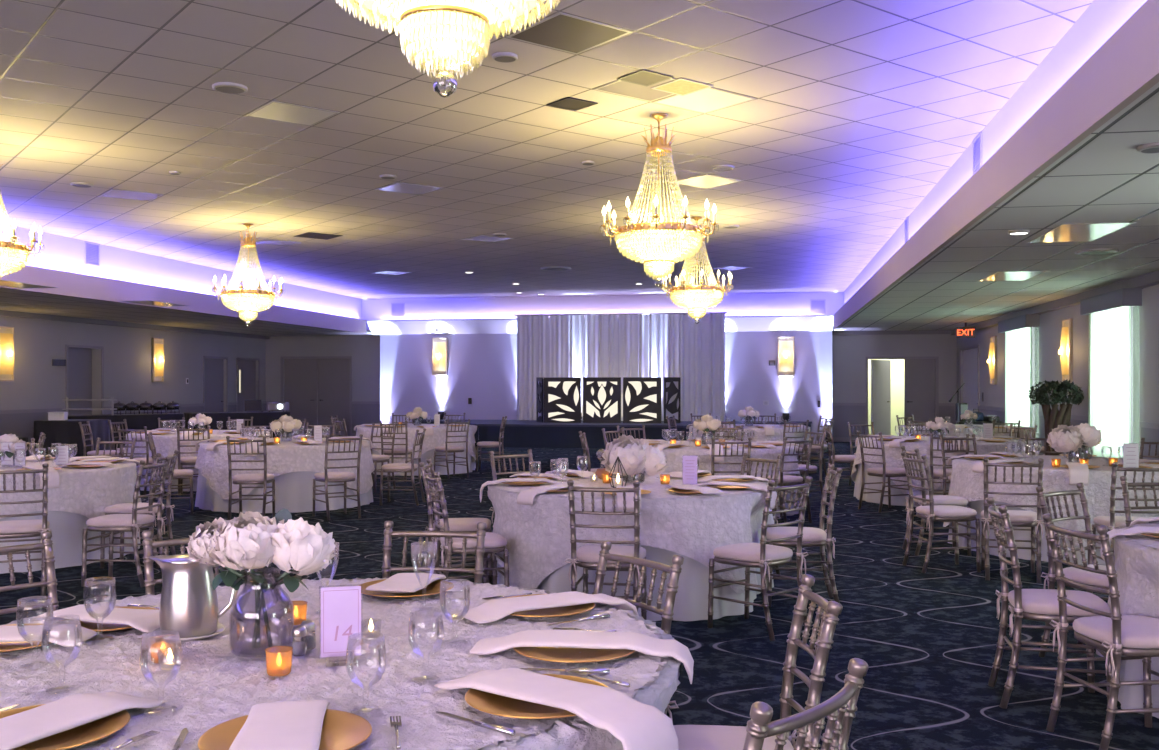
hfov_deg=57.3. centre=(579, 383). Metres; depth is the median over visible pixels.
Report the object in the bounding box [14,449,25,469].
glass
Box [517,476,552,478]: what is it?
charger plate
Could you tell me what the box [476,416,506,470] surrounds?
chair
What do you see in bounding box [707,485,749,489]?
charger plate
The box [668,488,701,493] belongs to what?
charger plate
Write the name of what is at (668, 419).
chair
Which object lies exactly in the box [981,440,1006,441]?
charger plate
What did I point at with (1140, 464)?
folded napkin
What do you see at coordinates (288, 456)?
cloth
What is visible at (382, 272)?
ceiling light panel
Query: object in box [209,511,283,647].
peony
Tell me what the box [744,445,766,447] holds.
charger plate
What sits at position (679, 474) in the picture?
folded napkin
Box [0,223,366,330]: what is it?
wall
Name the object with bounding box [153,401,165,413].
chafing dish
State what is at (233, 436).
folded napkin
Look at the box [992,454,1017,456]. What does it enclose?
charger plate
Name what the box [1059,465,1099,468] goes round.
charger plate
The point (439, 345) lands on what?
wall sconce
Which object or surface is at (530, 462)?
bowl
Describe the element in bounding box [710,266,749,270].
ceiling light panel
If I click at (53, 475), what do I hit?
folded napkin
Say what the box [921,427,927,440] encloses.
glass
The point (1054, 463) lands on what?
votive candle
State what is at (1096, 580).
seat cushion
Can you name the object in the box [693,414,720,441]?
bouquet
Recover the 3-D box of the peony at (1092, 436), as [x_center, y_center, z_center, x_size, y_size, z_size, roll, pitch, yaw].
[4.417,0.513,9.227,0.231,0.363,0.251,0,0,-45]
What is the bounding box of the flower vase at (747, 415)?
[745,415,752,425]
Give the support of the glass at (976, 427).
on the cloth at (893, 457)
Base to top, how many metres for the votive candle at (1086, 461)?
0.069 m
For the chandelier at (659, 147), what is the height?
1.459 m
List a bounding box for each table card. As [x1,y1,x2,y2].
[1,442,12,466]
[15,443,24,466]
[56,445,67,466]
[237,419,242,433]
[314,426,321,440]
[319,584,360,666]
[434,414,439,426]
[683,456,696,483]
[983,423,992,438]
[1123,443,1138,467]
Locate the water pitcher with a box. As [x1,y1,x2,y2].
[148,554,238,637]
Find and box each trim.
[0,261,365,333]
[0,310,269,338]
[0,401,265,455]
[65,344,259,413]
[266,401,379,435]
[281,356,351,435]
[366,315,833,334]
[832,330,951,334]
[832,403,955,441]
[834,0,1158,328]
[866,356,938,437]
[951,270,1158,334]
[959,345,979,404]
[978,405,1158,428]
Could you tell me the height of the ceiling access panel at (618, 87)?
0.004 m
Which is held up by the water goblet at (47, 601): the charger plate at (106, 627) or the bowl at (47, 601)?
the bowl at (47, 601)
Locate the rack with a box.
[62,397,116,414]
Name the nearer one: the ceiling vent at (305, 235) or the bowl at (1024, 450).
the bowl at (1024, 450)
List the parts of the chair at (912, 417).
post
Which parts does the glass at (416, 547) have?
stem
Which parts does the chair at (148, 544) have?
post, rail, rail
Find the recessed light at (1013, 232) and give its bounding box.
[1008,230,1029,234]
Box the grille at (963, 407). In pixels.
[961,405,967,419]
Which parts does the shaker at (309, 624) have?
lid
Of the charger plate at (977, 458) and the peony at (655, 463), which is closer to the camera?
the peony at (655, 463)
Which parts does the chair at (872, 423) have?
post, backrest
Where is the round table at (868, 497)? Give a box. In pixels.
[854,463,949,506]
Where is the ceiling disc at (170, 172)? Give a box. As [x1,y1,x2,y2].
[169,171,180,174]
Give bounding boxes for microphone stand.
[949,383,964,423]
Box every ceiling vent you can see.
[293,232,341,239]
[547,97,597,110]
[617,70,673,85]
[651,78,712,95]
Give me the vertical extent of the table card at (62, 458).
0.182 m
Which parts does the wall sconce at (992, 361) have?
lamp shade, plate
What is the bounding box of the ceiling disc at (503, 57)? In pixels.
[492,52,517,62]
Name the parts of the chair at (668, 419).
post, backrest, post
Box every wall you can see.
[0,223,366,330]
[0,316,265,454]
[266,335,379,432]
[362,292,842,329]
[380,331,831,441]
[832,334,956,437]
[843,0,1146,304]
[868,359,903,435]
[956,284,1158,459]
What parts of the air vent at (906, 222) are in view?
louvre panel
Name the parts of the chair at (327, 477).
leg, post, seat frame, backrest, leg, post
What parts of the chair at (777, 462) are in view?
post, rail, post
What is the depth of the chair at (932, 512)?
8.36 m
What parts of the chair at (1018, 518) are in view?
leg, post, seat frame, rail, rail, rail, rail, leg, post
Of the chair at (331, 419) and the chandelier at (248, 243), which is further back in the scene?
the chair at (331, 419)
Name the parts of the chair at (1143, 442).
post, rail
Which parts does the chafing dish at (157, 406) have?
lid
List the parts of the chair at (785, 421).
post, backrest, post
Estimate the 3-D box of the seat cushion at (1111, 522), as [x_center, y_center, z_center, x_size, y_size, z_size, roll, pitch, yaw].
[4.037,1.016,7.794,0.416,0.055,0.410,0,0,7]
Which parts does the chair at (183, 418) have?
backrest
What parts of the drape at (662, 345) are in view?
panel, panel, panel, rod, panel, panel, panel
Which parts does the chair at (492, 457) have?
post, rail, rail, post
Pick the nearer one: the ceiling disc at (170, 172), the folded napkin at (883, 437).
the ceiling disc at (170, 172)
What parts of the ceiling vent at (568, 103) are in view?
plate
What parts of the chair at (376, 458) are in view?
post, leg, seat frame, backrest, post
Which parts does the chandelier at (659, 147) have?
candle arm, candle arm, candle arm, candle arm, flame bulb, crown, chain, candle arm, flame bulb, candle arm, candle arm, flame bulb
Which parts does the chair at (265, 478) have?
post, leg, backrest, seat frame, post, leg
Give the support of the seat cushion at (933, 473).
on the chair at (935, 474)
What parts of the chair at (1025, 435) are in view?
post, rail, rail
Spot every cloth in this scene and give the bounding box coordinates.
[0,459,140,539]
[0,577,680,749]
[123,430,272,480]
[194,438,374,499]
[356,424,476,462]
[487,473,773,592]
[652,441,799,480]
[688,424,809,453]
[851,436,1024,494]
[904,424,1037,454]
[943,455,1158,546]
[1096,522,1158,656]
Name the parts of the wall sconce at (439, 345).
lamp shade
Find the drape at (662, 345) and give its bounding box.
[514,312,726,420]
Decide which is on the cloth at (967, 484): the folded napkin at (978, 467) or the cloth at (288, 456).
the folded napkin at (978, 467)
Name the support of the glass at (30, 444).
on the cloth at (87, 492)
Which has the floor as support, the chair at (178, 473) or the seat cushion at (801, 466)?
the chair at (178, 473)
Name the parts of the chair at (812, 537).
leg, seat frame, post, post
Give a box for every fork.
[390,716,401,749]
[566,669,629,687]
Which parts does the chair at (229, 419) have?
backrest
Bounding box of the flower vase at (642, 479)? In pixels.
[624,471,644,482]
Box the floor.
[0,437,1158,749]
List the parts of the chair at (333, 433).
backrest, post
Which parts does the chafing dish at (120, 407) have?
lid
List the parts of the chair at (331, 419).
backrest, post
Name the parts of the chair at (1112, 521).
leg, post, rail, rail, rail, rail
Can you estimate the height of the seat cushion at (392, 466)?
0.055 m
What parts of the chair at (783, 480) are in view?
seat frame, post, backrest, post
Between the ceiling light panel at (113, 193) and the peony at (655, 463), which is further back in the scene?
the ceiling light panel at (113, 193)
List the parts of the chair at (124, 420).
post, backrest, post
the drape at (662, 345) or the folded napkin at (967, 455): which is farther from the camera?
the drape at (662, 345)
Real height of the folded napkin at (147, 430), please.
0.035 m
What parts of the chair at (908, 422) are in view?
post, backrest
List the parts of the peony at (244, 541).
stem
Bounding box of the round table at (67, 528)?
[0,511,140,573]
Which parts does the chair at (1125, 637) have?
post, rail, rail, rail, rail, post, seat frame, leg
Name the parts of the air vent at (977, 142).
louvre panel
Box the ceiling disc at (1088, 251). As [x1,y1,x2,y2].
[1075,248,1118,254]
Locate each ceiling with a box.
[0,0,1093,298]
[0,288,372,335]
[833,82,1158,330]
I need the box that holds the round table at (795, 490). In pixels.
[775,474,798,516]
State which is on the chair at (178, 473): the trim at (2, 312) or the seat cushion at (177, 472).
the seat cushion at (177, 472)
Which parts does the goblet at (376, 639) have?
stem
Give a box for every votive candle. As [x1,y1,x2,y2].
[150,642,173,662]
[265,646,292,676]
[284,601,307,624]
[602,473,611,482]
[660,474,669,483]
[695,440,700,445]
[1051,459,1060,466]
[1079,459,1088,464]
[1108,458,1117,465]
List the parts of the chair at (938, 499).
post, post, seat frame, leg, leg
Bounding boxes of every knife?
[0,704,20,711]
[110,730,159,749]
[127,604,158,608]
[173,728,188,749]
[436,711,515,735]
[482,593,531,599]
[519,668,609,673]
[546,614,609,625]
[552,628,616,631]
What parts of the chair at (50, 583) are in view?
rail, rail, rail, post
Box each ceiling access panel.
[506,12,631,53]
[593,78,676,101]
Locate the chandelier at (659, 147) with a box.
[601,113,717,286]
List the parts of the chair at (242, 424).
backrest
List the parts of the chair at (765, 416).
backrest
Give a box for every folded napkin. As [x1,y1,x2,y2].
[0,625,96,646]
[0,692,166,749]
[19,465,59,488]
[25,455,51,460]
[30,604,159,631]
[60,462,115,466]
[68,456,118,461]
[71,458,139,464]
[130,430,157,432]
[137,431,175,439]
[155,428,176,431]
[180,432,197,444]
[195,438,239,451]
[206,441,250,450]
[222,436,261,439]
[229,700,328,749]
[244,441,274,456]
[292,435,309,438]
[297,440,321,443]
[320,440,368,447]
[329,436,371,448]
[354,424,387,429]
[366,573,445,592]
[420,425,433,435]
[434,668,678,749]
[455,591,638,622]
[470,630,693,683]
[480,478,561,501]
[510,473,568,479]
[517,483,590,505]
[544,469,595,477]
[616,486,640,509]
[642,439,666,442]
[653,443,687,451]
[665,485,722,493]
[667,470,710,477]
[694,481,776,509]
[697,475,768,482]
[706,444,723,460]
[724,425,740,430]
[738,443,775,447]
[754,441,799,450]
[757,425,773,435]
[855,435,901,445]
[871,437,900,439]
[889,438,922,447]
[945,440,965,453]
[946,454,1013,464]
[955,425,966,432]
[972,459,1031,472]
[976,436,1022,440]
[976,438,1014,441]
[989,452,1030,456]
[995,425,1016,435]
[1066,462,1088,485]
[1067,452,1090,458]
[1100,527,1158,560]
[1118,463,1158,467]
[1130,517,1158,525]
[1139,460,1158,462]
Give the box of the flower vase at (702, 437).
[701,430,712,443]
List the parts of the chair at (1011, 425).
post, backrest, post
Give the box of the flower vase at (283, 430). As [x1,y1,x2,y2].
[281,430,291,440]
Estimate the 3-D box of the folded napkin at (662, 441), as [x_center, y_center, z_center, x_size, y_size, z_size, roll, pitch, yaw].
[0.849,0.689,12.827,0.425,0.035,0.169,0,0,30]
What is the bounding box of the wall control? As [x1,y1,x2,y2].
[769,360,774,365]
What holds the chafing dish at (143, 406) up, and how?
on the buffet table at (134, 421)
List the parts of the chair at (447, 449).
post, seat frame, leg, backrest, post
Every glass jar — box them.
[292,636,306,655]
[300,630,315,649]
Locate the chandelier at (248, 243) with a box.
[213,223,283,325]
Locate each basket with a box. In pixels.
[400,5,488,39]
[644,259,673,263]
[688,307,705,308]
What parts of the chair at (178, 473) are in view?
post, post, seat frame, leg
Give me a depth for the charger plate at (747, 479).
7.78 m
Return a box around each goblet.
[16,596,53,669]
[41,615,82,693]
[83,576,116,642]
[139,630,181,715]
[345,632,385,717]
[408,607,443,683]
[439,579,469,645]
[529,461,540,485]
[550,459,561,480]
[555,461,567,483]
[558,458,568,481]
[576,456,587,478]
[1005,442,1014,458]
[1011,442,1020,459]
[1017,441,1026,458]
[1020,444,1028,460]
[1029,445,1038,463]
[1032,441,1041,458]
[1082,447,1092,458]
[1101,446,1111,465]
[1117,446,1122,462]
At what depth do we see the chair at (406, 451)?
16.03 m
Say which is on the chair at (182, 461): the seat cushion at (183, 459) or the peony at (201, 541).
the seat cushion at (183, 459)
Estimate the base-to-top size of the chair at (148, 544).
0.930 m
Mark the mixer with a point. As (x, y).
(987, 418)
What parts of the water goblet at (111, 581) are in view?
stem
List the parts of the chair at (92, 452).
post, backrest, post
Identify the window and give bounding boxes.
[1032,327,1038,435]
[1088,306,1130,457]
[1131,306,1133,442]
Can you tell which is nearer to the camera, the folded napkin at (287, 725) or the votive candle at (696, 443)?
the folded napkin at (287, 725)
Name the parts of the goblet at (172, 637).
stem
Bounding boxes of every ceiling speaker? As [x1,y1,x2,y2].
[70,182,93,187]
[212,82,247,93]
[493,233,506,235]
[712,165,734,170]
[723,225,738,228]
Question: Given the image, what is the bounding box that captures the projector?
[267,402,288,411]
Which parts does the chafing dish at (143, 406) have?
lid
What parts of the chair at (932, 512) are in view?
post, rail, rail, rail, rail, post, seat frame, leg, leg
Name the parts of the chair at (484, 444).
leg, leg, seat frame, post, post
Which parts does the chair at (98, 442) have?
post, rail, rail, post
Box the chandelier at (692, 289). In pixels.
[662,217,732,323]
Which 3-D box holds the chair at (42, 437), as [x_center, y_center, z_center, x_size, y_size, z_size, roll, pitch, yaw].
[-6.279,1.019,11.915,0.505,0.930,0.467,0,0,-29]
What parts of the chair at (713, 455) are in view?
post, post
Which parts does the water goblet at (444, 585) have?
stem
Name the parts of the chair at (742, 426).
backrest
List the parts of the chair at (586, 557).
post, leg, rail, rail, rail, rail, seat frame, post, leg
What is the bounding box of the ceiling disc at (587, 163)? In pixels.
[581,161,594,165]
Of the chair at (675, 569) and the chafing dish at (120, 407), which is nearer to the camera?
the chair at (675, 569)
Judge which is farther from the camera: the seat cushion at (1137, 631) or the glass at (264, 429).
the glass at (264, 429)
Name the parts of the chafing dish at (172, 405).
lid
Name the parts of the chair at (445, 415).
backrest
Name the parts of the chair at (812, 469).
post, seat frame, backrest, post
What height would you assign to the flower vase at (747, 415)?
0.180 m
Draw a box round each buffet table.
[33,419,110,456]
[68,413,183,454]
[183,411,289,437]
[959,421,1001,424]
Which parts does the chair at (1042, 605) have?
rail, post, rail, rail, rail, post, seat frame, leg, leg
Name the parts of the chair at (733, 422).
backrest, post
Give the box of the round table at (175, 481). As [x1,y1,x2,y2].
[128,456,197,491]
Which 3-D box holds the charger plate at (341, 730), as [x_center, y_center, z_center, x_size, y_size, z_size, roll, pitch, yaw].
[-0.580,0.702,2.098,0.332,0.019,0.332,0,0,10]
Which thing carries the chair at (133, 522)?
on the floor
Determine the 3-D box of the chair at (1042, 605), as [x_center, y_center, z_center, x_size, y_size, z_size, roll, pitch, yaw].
[2.189,1.019,4.971,0.505,0.930,0.467,0,0,13]
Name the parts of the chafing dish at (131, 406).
lid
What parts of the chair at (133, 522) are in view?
leg, leg, seat frame, post, rail, rail, rail, rail, post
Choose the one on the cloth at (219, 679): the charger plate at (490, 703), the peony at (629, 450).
the charger plate at (490, 703)
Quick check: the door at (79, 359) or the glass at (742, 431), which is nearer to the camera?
the glass at (742, 431)
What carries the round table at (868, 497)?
on the floor
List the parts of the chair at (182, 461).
post, leg, seat frame, backrest, post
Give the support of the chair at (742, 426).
on the floor
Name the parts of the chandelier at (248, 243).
chain, crown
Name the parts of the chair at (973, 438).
post, rail, rail, post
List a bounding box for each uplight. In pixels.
[438,412,443,418]
[782,413,789,421]
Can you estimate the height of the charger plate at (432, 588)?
0.019 m
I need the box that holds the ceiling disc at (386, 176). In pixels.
[380,174,395,179]
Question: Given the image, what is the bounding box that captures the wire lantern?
[608,456,627,487]
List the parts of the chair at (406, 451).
post, backrest, seat frame, post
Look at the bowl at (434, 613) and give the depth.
2.56 m
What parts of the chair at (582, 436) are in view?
backrest, post, post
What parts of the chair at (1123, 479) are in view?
post, rail, rail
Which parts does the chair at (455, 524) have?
post, post, seat frame, leg, leg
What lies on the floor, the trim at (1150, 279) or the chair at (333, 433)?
the chair at (333, 433)
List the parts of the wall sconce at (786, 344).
lamp shade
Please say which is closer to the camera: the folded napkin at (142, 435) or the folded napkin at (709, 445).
the folded napkin at (709, 445)
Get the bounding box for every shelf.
[62,399,116,400]
[62,408,116,409]
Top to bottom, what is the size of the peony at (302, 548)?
0.364 m
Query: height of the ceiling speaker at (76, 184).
0.025 m
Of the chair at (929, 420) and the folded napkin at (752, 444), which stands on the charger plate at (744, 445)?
the folded napkin at (752, 444)
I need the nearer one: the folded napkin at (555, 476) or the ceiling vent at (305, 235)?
the folded napkin at (555, 476)
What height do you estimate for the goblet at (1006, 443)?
0.168 m
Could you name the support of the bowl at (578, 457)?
on the goblet at (578, 457)
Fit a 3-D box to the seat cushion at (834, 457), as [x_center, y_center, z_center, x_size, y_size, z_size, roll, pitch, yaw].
[3.700,1.016,14.677,0.410,0.055,0.416,0,0,6]
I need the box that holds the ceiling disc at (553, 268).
[541,266,570,270]
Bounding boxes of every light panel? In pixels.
[0,280,57,288]
[100,189,163,200]
[121,300,188,306]
[246,101,339,125]
[256,239,300,245]
[375,182,442,194]
[375,271,410,274]
[461,235,512,242]
[653,87,756,113]
[670,174,743,188]
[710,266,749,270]
[979,271,1047,280]
[1027,222,1136,242]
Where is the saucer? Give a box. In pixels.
[152,624,225,639]
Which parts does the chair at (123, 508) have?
leg, leg, post, rail, post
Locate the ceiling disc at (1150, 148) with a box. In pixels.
[1137,142,1158,153]
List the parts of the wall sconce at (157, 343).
plate, lamp shade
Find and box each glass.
[0,450,4,470]
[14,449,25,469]
[29,443,38,461]
[35,448,45,463]
[48,447,58,466]
[51,443,60,461]
[67,444,76,462]
[68,446,73,458]
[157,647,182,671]
[251,429,258,438]
[264,429,270,438]
[275,429,281,443]
[315,542,338,613]
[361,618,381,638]
[411,541,436,613]
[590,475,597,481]
[662,429,668,443]
[664,431,671,443]
[677,431,684,440]
[686,432,693,446]
[717,432,724,441]
[730,431,737,446]
[741,431,748,441]
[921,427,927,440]
[967,427,973,440]
[976,427,982,435]
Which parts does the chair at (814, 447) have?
seat frame, post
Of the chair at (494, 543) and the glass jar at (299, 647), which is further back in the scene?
the chair at (494, 543)
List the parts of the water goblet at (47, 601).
stem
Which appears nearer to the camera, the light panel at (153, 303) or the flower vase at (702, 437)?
the flower vase at (702, 437)
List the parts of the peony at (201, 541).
stem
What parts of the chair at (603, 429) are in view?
post, backrest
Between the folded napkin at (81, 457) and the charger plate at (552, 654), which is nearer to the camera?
the charger plate at (552, 654)
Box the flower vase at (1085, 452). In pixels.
[1068,442,1087,461]
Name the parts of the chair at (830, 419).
post, seat frame, backrest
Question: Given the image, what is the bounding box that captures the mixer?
[983,415,998,421]
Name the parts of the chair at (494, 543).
rail, post, rail, rail, post, seat frame, leg, leg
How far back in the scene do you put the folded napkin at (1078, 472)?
8.69 m
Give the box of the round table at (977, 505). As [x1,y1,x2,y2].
[948,500,1158,564]
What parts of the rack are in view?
post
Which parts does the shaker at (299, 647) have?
lid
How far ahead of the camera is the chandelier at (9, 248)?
10.04 m
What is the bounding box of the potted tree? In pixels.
[1028,380,1083,455]
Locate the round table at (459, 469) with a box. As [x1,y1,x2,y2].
[372,449,475,475]
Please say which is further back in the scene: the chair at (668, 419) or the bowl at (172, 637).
the chair at (668, 419)
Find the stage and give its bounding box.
[418,419,811,447]
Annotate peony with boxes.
[186,517,272,646]
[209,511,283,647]
[251,509,335,647]
[601,434,648,479]
[634,443,668,479]
[1047,425,1084,462]
[1077,423,1101,462]
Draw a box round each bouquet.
[0,433,27,457]
[189,413,211,428]
[270,414,301,438]
[406,407,427,423]
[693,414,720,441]
[738,406,759,423]
[926,416,955,434]
[960,410,977,424]
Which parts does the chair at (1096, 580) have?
post, rail, rail, rail, post, seat frame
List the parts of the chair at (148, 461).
post, backrest, post, seat frame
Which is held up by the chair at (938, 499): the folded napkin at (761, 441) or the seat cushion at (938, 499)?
the seat cushion at (938, 499)
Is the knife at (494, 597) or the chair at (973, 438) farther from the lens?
the chair at (973, 438)
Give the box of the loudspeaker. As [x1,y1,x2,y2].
[955,403,967,420]
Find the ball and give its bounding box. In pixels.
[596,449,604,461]
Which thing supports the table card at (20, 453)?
on the cloth at (87, 492)
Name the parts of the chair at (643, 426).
backrest, post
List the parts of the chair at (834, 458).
post, backrest, post, seat frame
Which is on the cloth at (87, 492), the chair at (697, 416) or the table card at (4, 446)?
the table card at (4, 446)
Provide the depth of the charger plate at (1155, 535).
4.93 m
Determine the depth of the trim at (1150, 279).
16.16 m
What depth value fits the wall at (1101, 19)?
7.96 m
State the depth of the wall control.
26.74 m
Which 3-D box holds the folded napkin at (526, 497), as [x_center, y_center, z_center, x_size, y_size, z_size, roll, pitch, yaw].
[-0.165,0.724,7.020,0.160,0.105,0.589,0,0,41]
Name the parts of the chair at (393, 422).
backrest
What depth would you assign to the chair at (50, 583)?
3.94 m
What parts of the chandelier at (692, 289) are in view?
crown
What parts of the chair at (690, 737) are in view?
rail, post, rail, rail, rail, post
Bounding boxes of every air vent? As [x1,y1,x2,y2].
[85,241,99,266]
[391,303,404,316]
[810,299,825,314]
[904,216,908,243]
[972,132,981,174]
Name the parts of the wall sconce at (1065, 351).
lamp shade, plate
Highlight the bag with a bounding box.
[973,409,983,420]
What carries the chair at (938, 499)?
on the floor
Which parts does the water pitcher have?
handle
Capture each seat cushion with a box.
[0,519,49,533]
[86,514,153,526]
[87,450,119,454]
[104,503,163,513]
[128,457,160,462]
[157,469,193,475]
[180,457,196,461]
[232,474,273,480]
[314,472,355,478]
[372,455,389,459]
[382,463,417,469]
[383,448,411,452]
[433,518,490,530]
[435,446,464,449]
[440,532,506,548]
[477,441,501,445]
[576,545,645,563]
[673,725,793,749]
[713,543,792,561]
[759,475,802,482]
[766,527,826,541]
[798,464,816,470]
[800,444,826,447]
[831,455,854,459]
[867,467,905,473]
[914,495,967,504]
[916,505,976,516]
[929,469,951,476]
[981,510,1036,522]
[1008,589,1109,616]
[1063,565,1108,587]
[1073,615,1158,648]
[1094,516,1145,528]
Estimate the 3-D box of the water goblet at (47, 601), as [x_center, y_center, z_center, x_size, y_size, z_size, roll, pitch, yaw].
[-1.379,0.629,2.684,0.085,0.170,0.085,0,0,10]
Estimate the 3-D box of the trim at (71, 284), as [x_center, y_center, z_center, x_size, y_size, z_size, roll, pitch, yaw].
[-8.427,-1.519,12.992,0.270,0.362,30.700,0,0,10]
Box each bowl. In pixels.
[16,596,53,645]
[41,615,82,667]
[83,576,116,621]
[139,630,181,687]
[316,542,338,586]
[345,632,385,689]
[408,607,443,658]
[411,541,436,587]
[439,579,469,624]
[529,461,540,477]
[558,458,568,473]
[576,456,587,471]
[595,468,608,478]
[1011,442,1020,453]
[1017,441,1026,452]
[1029,445,1038,457]
[1032,441,1041,452]
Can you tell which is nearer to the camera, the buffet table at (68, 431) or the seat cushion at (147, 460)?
the seat cushion at (147, 460)
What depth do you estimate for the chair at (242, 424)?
15.04 m
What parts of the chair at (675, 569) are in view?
post, rail, rail, post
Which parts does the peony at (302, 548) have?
stem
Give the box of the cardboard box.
[48,412,67,419]
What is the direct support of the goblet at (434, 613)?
on the cloth at (219, 679)
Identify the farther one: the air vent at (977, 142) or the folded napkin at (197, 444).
the folded napkin at (197, 444)
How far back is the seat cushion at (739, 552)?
6.31 m
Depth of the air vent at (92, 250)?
17.07 m
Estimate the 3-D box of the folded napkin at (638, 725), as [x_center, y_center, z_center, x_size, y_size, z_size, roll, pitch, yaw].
[-0.058,0.795,2.348,0.571,0.249,0.187,0,0,39]
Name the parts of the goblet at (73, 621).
stem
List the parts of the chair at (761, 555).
leg, leg, seat frame, post, rail, rail, rail, rail, post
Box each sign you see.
[52,359,65,365]
[957,323,975,337]
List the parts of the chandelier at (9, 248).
candle arm, flame bulb, candle arm, candle arm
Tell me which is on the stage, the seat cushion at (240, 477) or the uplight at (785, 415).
the uplight at (785, 415)
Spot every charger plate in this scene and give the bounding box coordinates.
[0,623,51,651]
[0,704,129,749]
[17,467,61,469]
[60,606,158,631]
[67,465,102,467]
[86,460,124,462]
[198,709,371,749]
[295,442,322,444]
[358,579,453,597]
[465,674,607,718]
[501,594,594,616]
[502,482,546,485]
[513,647,634,662]
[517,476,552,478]
[530,488,567,492]
[555,472,594,476]
[601,490,650,495]
[656,445,683,447]
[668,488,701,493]
[697,473,711,476]
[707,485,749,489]
[713,478,753,481]
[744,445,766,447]
[760,443,782,445]
[965,457,997,459]
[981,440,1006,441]
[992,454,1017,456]
[1003,462,1022,463]
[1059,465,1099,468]
[1140,533,1158,538]
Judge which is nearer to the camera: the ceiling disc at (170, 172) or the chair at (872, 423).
the ceiling disc at (170, 172)
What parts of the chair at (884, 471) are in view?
post, backrest, post, seat frame, leg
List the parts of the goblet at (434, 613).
stem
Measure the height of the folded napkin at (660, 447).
0.105 m
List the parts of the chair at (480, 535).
post, rail, rail, post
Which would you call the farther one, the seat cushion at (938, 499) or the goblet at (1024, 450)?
the goblet at (1024, 450)
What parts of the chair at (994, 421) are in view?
post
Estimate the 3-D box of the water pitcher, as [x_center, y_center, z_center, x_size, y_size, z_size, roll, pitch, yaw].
[-1.094,0.597,3.006,0.174,0.219,0.193,0,0,38]
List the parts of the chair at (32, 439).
post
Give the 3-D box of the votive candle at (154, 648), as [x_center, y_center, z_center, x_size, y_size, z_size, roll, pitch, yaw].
[-1.062,0.676,2.703,0.067,0.060,0.066,0,0,10]
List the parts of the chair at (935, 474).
post, seat frame, backrest, post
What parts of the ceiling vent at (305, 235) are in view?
plate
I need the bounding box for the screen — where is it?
[536,377,680,422]
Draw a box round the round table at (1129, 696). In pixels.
[1118,657,1158,717]
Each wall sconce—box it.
[0,326,13,380]
[152,338,163,381]
[432,337,447,374]
[778,336,794,376]
[987,336,996,384]
[1058,318,1072,382]
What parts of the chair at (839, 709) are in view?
post, rail, post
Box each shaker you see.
[291,625,306,655]
[300,620,315,649]
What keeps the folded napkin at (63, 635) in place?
on the charger plate at (4, 646)
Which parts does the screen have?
panel, screen panel, screen panel, screen panel, panel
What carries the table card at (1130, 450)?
on the cloth at (967, 484)
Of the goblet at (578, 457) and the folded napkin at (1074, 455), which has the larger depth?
the folded napkin at (1074, 455)
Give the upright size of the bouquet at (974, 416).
0.257 m
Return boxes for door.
[68,348,91,414]
[205,358,223,411]
[238,360,255,411]
[284,359,317,434]
[318,358,349,436]
[871,360,890,434]
[904,359,934,431]
[963,348,977,411]
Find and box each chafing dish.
[114,403,125,414]
[126,401,138,413]
[139,401,152,413]
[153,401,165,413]
[166,401,179,412]
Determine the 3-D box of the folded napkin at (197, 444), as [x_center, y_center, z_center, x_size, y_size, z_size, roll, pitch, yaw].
[-4.412,0.751,13.041,0.589,0.159,0.160,0,0,-8]
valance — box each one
[998,314,1040,332]
[1080,288,1142,314]
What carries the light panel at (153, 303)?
attached to the ceiling at (10, 299)
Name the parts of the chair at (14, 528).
rail, rail, rail, rail, seat frame, post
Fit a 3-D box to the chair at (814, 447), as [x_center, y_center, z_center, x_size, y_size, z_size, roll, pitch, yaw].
[3.886,1.018,17.386,0.508,0.930,0.429,0,0,30]
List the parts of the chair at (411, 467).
leg, leg, seat frame, post, backrest, post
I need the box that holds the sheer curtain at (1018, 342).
[1005,327,1032,426]
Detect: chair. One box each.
[0,463,51,595]
[0,531,58,614]
[13,437,28,458]
[13,438,34,457]
[37,432,45,454]
[79,421,119,457]
[81,456,170,586]
[95,438,135,458]
[100,450,178,567]
[108,419,128,453]
[117,426,164,494]
[141,531,256,594]
[146,432,193,513]
[158,417,184,428]
[176,426,209,495]
[226,436,274,519]
[227,417,252,429]
[241,423,271,437]
[287,419,305,437]
[306,422,335,436]
[312,434,362,520]
[330,415,340,436]
[330,418,347,436]
[371,423,396,491]
[380,421,411,481]
[380,428,425,505]
[382,521,485,582]
[392,413,412,423]
[419,458,492,582]
[425,468,509,586]
[433,419,470,478]
[444,413,465,423]
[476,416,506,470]
[489,449,534,523]
[565,480,646,619]
[579,431,598,472]
[592,541,683,722]
[602,427,624,449]
[617,425,645,438]
[666,416,677,440]
[673,574,842,749]
[690,413,710,425]
[708,476,812,640]
[711,419,735,437]
[711,437,751,474]
[713,425,743,440]
[740,453,782,574]
[743,658,867,749]
[754,413,775,424]
[759,436,813,522]
[766,464,842,606]
[783,420,808,464]
[798,418,833,475]
[798,428,826,495]
[810,415,833,464]
[824,423,854,490]
[847,422,874,485]
[857,431,908,512]
[896,415,914,435]
[901,446,970,555]
[901,452,980,572]
[907,421,936,435]
[908,418,931,435]
[929,433,969,494]
[939,434,976,494]
[980,457,1043,582]
[986,497,1111,708]
[993,420,1020,437]
[1009,424,1037,454]
[1024,434,1062,453]
[1036,483,1109,656]
[1042,513,1158,749]
[1091,462,1158,564]
[1120,476,1158,526]
[1139,438,1158,458]
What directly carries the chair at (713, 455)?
on the floor
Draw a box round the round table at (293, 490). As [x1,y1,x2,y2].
[195,469,372,512]

